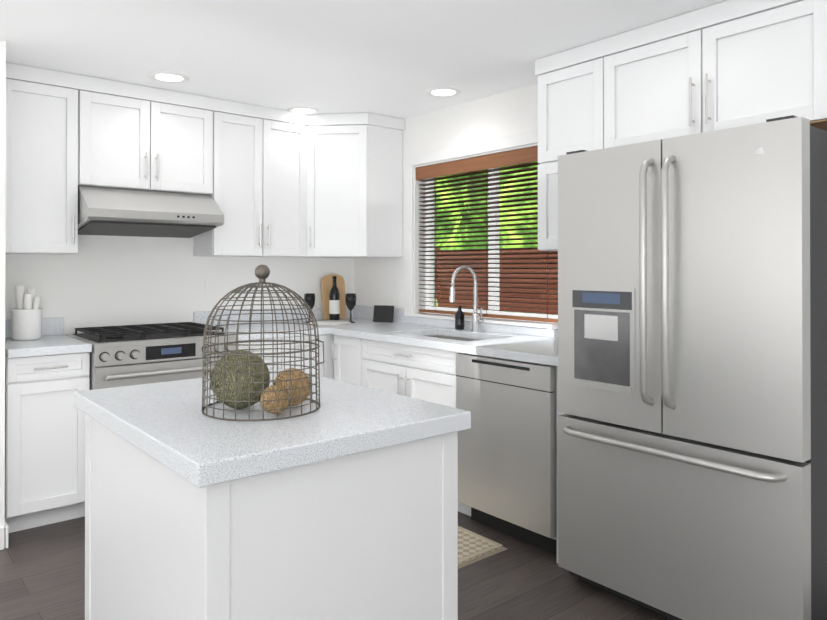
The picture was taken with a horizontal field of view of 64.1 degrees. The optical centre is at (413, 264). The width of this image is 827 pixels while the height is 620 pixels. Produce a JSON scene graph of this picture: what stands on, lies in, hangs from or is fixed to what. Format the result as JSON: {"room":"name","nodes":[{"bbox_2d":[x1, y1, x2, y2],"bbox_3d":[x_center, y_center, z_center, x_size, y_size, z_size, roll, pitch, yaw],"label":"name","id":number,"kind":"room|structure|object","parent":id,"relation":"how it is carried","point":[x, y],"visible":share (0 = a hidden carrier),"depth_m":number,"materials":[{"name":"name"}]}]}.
{"room":"kitchen","nodes":[
{"label":"kitchen","id":0,"kind":"room"},
{"bbox_2d":[0,40,537,547],"bbox_3d":[-0.376,0.126,0.689,6.000,2.360,7.400,0,0,-40],"label":"wall","id":1,"kind":"structure","parent":0,"point":[112,280],"depth_m":4.14,"materials":[{"name":"paint"}]},
{"bbox_2d":[0,522,7,549],"bbox_3d":[-3.132,1.263,2.093,3.167,0.100,0.105,0,0,-40],"label":"baseboard","id":2,"kind":"structure","parent":1,"relation":"attached to","point":[3,531],"depth_m":3.05,"materials":[{"name":"white wood"}]},
{"bbox_2d":[5,62,404,257],"bbox_3d":[-1.193,-0.546,4.150,2.422,0.978,0.634,0,0,-40],"label":"upper cabinet","id":3,"kind":"object","parent":1,"relation":"attached to","point":[273,182],"visible":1,"depth_m":4.11,"materials":[{"name":"white wood"}]},
{"bbox_2d":[78,185,223,237],"bbox_3d":[-1.585,-0.305,3.910,0.756,0.260,0.501,0,0,-40],"label":"range hood","id":4,"kind":"object","parent":3,"relation":"attached to","point":[106,211],"visible":0.94,"depth_m":3.77,"materials":[{"name":"silver metal"}]},
{"bbox_2d":[398,289,403,305],"bbox_3d":[-0.087,0.236,4.707,0.008,0.120,0.075,0,0,-40],"label":"outlet","id":5,"kind":"object","parent":1,"relation":"attached to","point":[400,297],"visible":0.92,"depth_m":4.71,"materials":[{"name":"plastic"}]},
{"bbox_2d":[404,130,557,328],"bbox_3d":[0.469,-0.201,4.167,0.210,1.121,1.460,0,0,-40],"label":"window","id":6,"kind":"structure","parent":1,"relation":"in","point":[413,274],"depth_m":4.49,"materials":[{"name":"plastic"}]},
{"bbox_2d":[416,146,557,322],"bbox_3d":[0.451,-0.175,4.138,0.075,1.006,1.268,0,0,-40],"label":"window blinds","id":7,"kind":"object","parent":6,"relation":"attached to","point":[508,159],"visible":0.79,"depth_m":4.13,"materials":[{"name":"brown wood"}]},
{"bbox_2d":[538,164,557,250],"bbox_3d":[0.895,-0.321,3.279,0.327,0.499,0.450,0,0,-40],"label":"upper cabinet","id":8,"kind":"object","parent":1,"relation":"attached to","point":[547,173],"depth_m":3.30,"materials":[{"name":"white wood"}]},
{"bbox_2d":[535,44,586,167],"bbox_3d":[0.895,-0.775,3.281,0.327,0.528,0.451,0,0,-40],"label":"upper cabinet","id":9,"kind":"object","parent":1,"relation":"attached to","point":[562,76],"depth_m":3.24,"materials":[{"name":"white wood"}]},
{"bbox_2d":[587,0,826,150],"bbox_3d":[1.284,-0.778,2.815,0.327,0.528,0.995,0,0,-40],"label":"upper cabinet","id":10,"kind":"object","parent":1,"relation":"attached to","point":[727,64],"depth_m":2.66,"materials":[{"name":"white wood"}]},
{"bbox_2d":[0,511,668,619],"bbox_3d":[-0.376,1.356,0.683,6.000,0.100,7.400,0,0,-40],"label":"floor","id":11,"kind":"structure","parent":0,"point":[42,572],"depth_m":2.71,"materials":[{"name":"brown wood"}]},
{"bbox_2d":[5,352,89,532],"bbox_3d":[-1.982,0.884,3.487,0.369,0.872,0.632,0,0,-40],"label":"base cabinet","id":12,"kind":"object","parent":11,"relation":"on","point":[44,450],"visible":0.92,"depth_m":3.27,"materials":[{"name":"white wood"}]},
{"bbox_2d":[5,317,91,357],"bbox_3d":[-1.983,0.376,3.489,0.369,0.141,0.632,0,0,-40],"label":"countertop","id":13,"kind":"structure","parent":12,"relation":"on","point":[52,341],"depth_m":3.38,"materials":[{"name":"stone"}]},
{"bbox_2d":[11,286,42,339],"bbox_3d":[-2.100,0.259,3.586,0.152,0.291,0.152,0,0,-40],"label":"utensil crock","id":14,"kind":"object","parent":13,"relation":"on","point":[26,320],"visible":1,"depth_m":3.54,"materials":[{"name":"white ceramic"}]},
{"bbox_2d":[65,322,235,389],"bbox_3d":[-1.514,0.844,3.817,0.758,0.954,0.723,0,0,-40],"label":"gas range","id":15,"kind":"object","parent":11,"relation":"on","point":[125,355],"visible":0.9,"depth_m":3.57,"materials":[{"name":"silver metal"}]},
{"bbox_2d":[74,368,470,619],"bbox_3d":[-0.453,0.854,1.922,0.755,0.915,1.000,0,0,-40],"label":"kitchen island","id":16,"kind":"object","parent":11,"relation":"on","point":[341,503],"visible":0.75,"depth_m":1.60,"materials":[{"name":"wood"}]},
{"bbox_2d":[74,368,470,487],"bbox_3d":[-0.453,0.420,1.924,0.755,0.047,1.000,0,0,-40],"label":"island countertop","id":17,"kind":"structure","parent":16,"relation":"on","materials":[{"name":"stone"}]},
{"bbox_2d":[210,350,269,408],"bbox_3d":[-0.478,0.317,1.822,0.161,0.160,0.161,0,0,-40],"label":"twine ball","id":18,"kind":"object","parent":17,"relation":"on","point":[244,368],"visible":0.65,"depth_m":1.77,"materials":[{"name":"green fabric"}]},
{"bbox_2d":[201,264,324,420],"bbox_3d":[-0.418,0.198,1.825,0.321,0.397,0.321,0,0,-40],"label":"cloche","id":19,"kind":"object","parent":17,"relation":"on","point":[262,272],"visible":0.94,"depth_m":1.75,"materials":[{"name":"metal"}]},
{"bbox_2d":[260,385,289,413],"bbox_3d":[-0.365,0.356,1.740,0.077,0.074,0.077,0,0,-40],"label":"twine ball","id":20,"kind":"object","parent":17,"relation":"on","point":[268,405],"visible":0.77,"depth_m":1.72,"materials":[{"name":"brown fabric"}]},
{"bbox_2d":[273,368,309,405],"bbox_3d":[-0.340,0.343,1.847,0.106,0.106,0.106,0,0,-40],"label":"twine ball","id":21,"kind":"object","parent":17,"relation":"on","point":[294,384],"visible":0.69,"depth_m":1.81,"materials":[{"name":"brown fabric"}]},
{"bbox_2d":[238,334,333,378],"bbox_3d":[-0.755,0.889,4.509,1.281,0.872,0.632,0,0,-40],"label":"base cabinet","id":22,"kind":"object","parent":11,"relation":"on","point":[327,368],"depth_m":4.19,"materials":[{"name":"white wood"}]},
{"bbox_2d":[193,307,324,340],"bbox_3d":[-1.005,0.380,4.301,0.629,0.141,0.635,0,0,-40],"label":"countertop","id":23,"kind":"structure","parent":22,"relation":"on","point":[200,317],"depth_m":4.44,"materials":[{"name":"stone"}]},
{"bbox_2d":[332,335,564,562],"bbox_3d":[0.298,0.885,3.752,0.632,0.872,1.940,0,0,-40],"label":"base cabinet","id":24,"kind":"object","parent":11,"relation":"on","point":[424,374],"depth_m":3.74,"materials":[{"name":"white wood"}]},
{"bbox_2d":[299,265,557,365],"bbox_3d":[0.097,0.312,3.980,0.652,0.620,2.542,0,0,-40],"label":"countertop","id":25,"kind":"structure","parent":24,"relation":"on","point":[475,336],"depth_m":3.90,"materials":[{"name":"stone"}]},
{"bbox_2d":[304,293,314,322],"bbox_3d":[-0.732,0.307,4.654,0.080,0.205,0.079,0,0,-40],"label":"goblet","id":26,"kind":"object","parent":25,"relation":"on","point":[309,298],"visible":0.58,"depth_m":4.62,"materials":[{"name":"black glass"}]},
{"bbox_2d":[310,320,355,324],"bbox_3d":[-0.565,0.404,4.617,0.210,0.011,0.280,0,0,25],"label":"tray","id":27,"kind":"object","parent":25,"relation":"on","point":[333,322],"visible":0.86,"depth_m":4.54,"materials":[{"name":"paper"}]},
{"bbox_2d":[321,274,346,319],"bbox_3d":[-0.602,0.241,4.982,0.200,0.340,0.053,0,0,-40],"label":"cutting board","id":28,"kind":"object","parent":25,"relation":"on","point":[326,283],"visible":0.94,"depth_m":4.96,"materials":[{"name":"brown wood"}]},
{"bbox_2d":[329,276,339,319],"bbox_3d":[-0.582,0.248,4.864,0.078,0.325,0.078,0,0,-40],"label":"wine bottle","id":29,"kind":"object","parent":25,"relation":"on","point":[334,304],"visible":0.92,"depth_m":4.83,"materials":[{"name":"black glass"}]},
{"bbox_2d":[345,293,355,322],"bbox_3d":[-0.444,0.307,4.667,0.080,0.205,0.079,0,0,-40],"label":"goblet","id":30,"kind":"object","parent":25,"relation":"on","point":[350,299],"visible":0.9,"depth_m":4.64,"materials":[{"name":"black glass"}]},
{"bbox_2d":[373,305,393,322],"bbox_3d":[-0.212,0.348,4.676,0.150,0.119,0.036,0,0,22],"label":"sign","id":31,"kind":"object","parent":25,"relation":"on","point":[383,313],"visible":1,"depth_m":4.67,"materials":[{"name":"black metal"}]},
{"bbox_2d":[428,335,477,340],"bbox_3d":[0.219,0.535,3.854,0.394,0.173,0.679,0,0,-40],"label":"sink","id":32,"kind":"object","parent":25,"relation":"in","point":[454,337],"depth_m":4.07,"materials":[{"name":"silver metal"}]},
{"bbox_2d":[455,305,463,329],"bbox_3d":[0.290,0.332,4.145,0.060,0.150,0.058,0,0,-40],"label":"soap bottle","id":33,"kind":"object","parent":25,"relation":"on","point":[459,319],"visible":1,"depth_m":4.12,"materials":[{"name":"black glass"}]},
{"bbox_2d":[449,265,481,331],"bbox_3d":[0.321,0.204,3.966,0.244,0.405,0.096,0,0,-40],"label":"faucet","id":34,"kind":"object","parent":25,"relation":"on","point":[475,316],"depth_m":4.02,"materials":[{"name":"silver metal"}]},
{"bbox_2d":[458,526,506,568],"bbox_3d":[-0.077,1.313,3.261,0.520,0.011,0.980,0,0,-40],"label":"mat","id":35,"kind":"object","parent":11,"relation":"on","point":[472,546],"visible":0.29,"depth_m":3.06,"materials":[{"name":"beige fabric"}]},
{"bbox_2d":[456,353,556,554],"bbox_3d":[0.639,0.885,3.322,0.604,0.868,0.609,0,0,-40],"label":"dishwasher","id":36,"kind":"object","parent":11,"relation":"on","point":[507,462],"visible":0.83,"depth_m":3.09,"materials":[{"name":"silver metal"}]},
{"bbox_2d":[558,115,826,619],"bbox_3d":[1.143,0.427,2.576,0.787,1.777,0.922,0,0,-40],"label":"refrigerator","id":37,"kind":"object","parent":11,"relation":"on","point":[692,374],"visible":1,"depth_m":2.26,"materials":[{"name":"silver metal"}]},
{"bbox_2d":[0,0,726,118],"bbox_3d":[-0.376,-1.104,0.695,6.000,0.100,7.400,0,0,-40],"label":"ceiling","id":38,"kind":"structure","parent":0,"point":[396,58],"depth_m":3.10,"materials":[{"name":"paint"}]},
{"bbox_2d":[149,71,188,82],"bbox_3d":[-1.351,-1.034,3.650,0.210,0.010,0.210,0,0,-40],"label":"recessed light","id":39,"kind":"object","parent":38,"relation":"in","point":[167,77],"visible":0.98,"depth_m":3.64,"materials":[{"name":"white plastic"}]},
{"bbox_2d":[288,106,319,114],"bbox_3d":[-0.735,-1.030,4.421,0.210,0.010,0.210,0,0,-40],"label":"recessed light","id":40,"kind":"object","parent":38,"relation":"in","point":[304,110],"visible":0.94,"depth_m":4.41,"materials":[{"name":"white plastic"}]},
{"bbox_2d":[426,87,460,96],"bbox_3d":[0.179,-1.032,3.959,0.210,0.010,0.210,0,0,-40],"label":"recessed light","id":41,"kind":"object","parent":38,"relation":"in","point":[443,92],"visible":1,"depth_m":3.95,"materials":[{"name":"white plastic"}]},
{"label":"outside","id":42,"kind":"structure","parent":0,"visible":0},
{"bbox_2d":[435,161,557,313],"bbox_3d":[2.448,-1.703,8.908,8.750,6.900,18.000,0,0,-40],"label":"outdoor view","id":43,"kind":"object","parent":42,"point":[505,275],"depth_m":8.30,"materials":[{"name":"green plant"}]}
]}

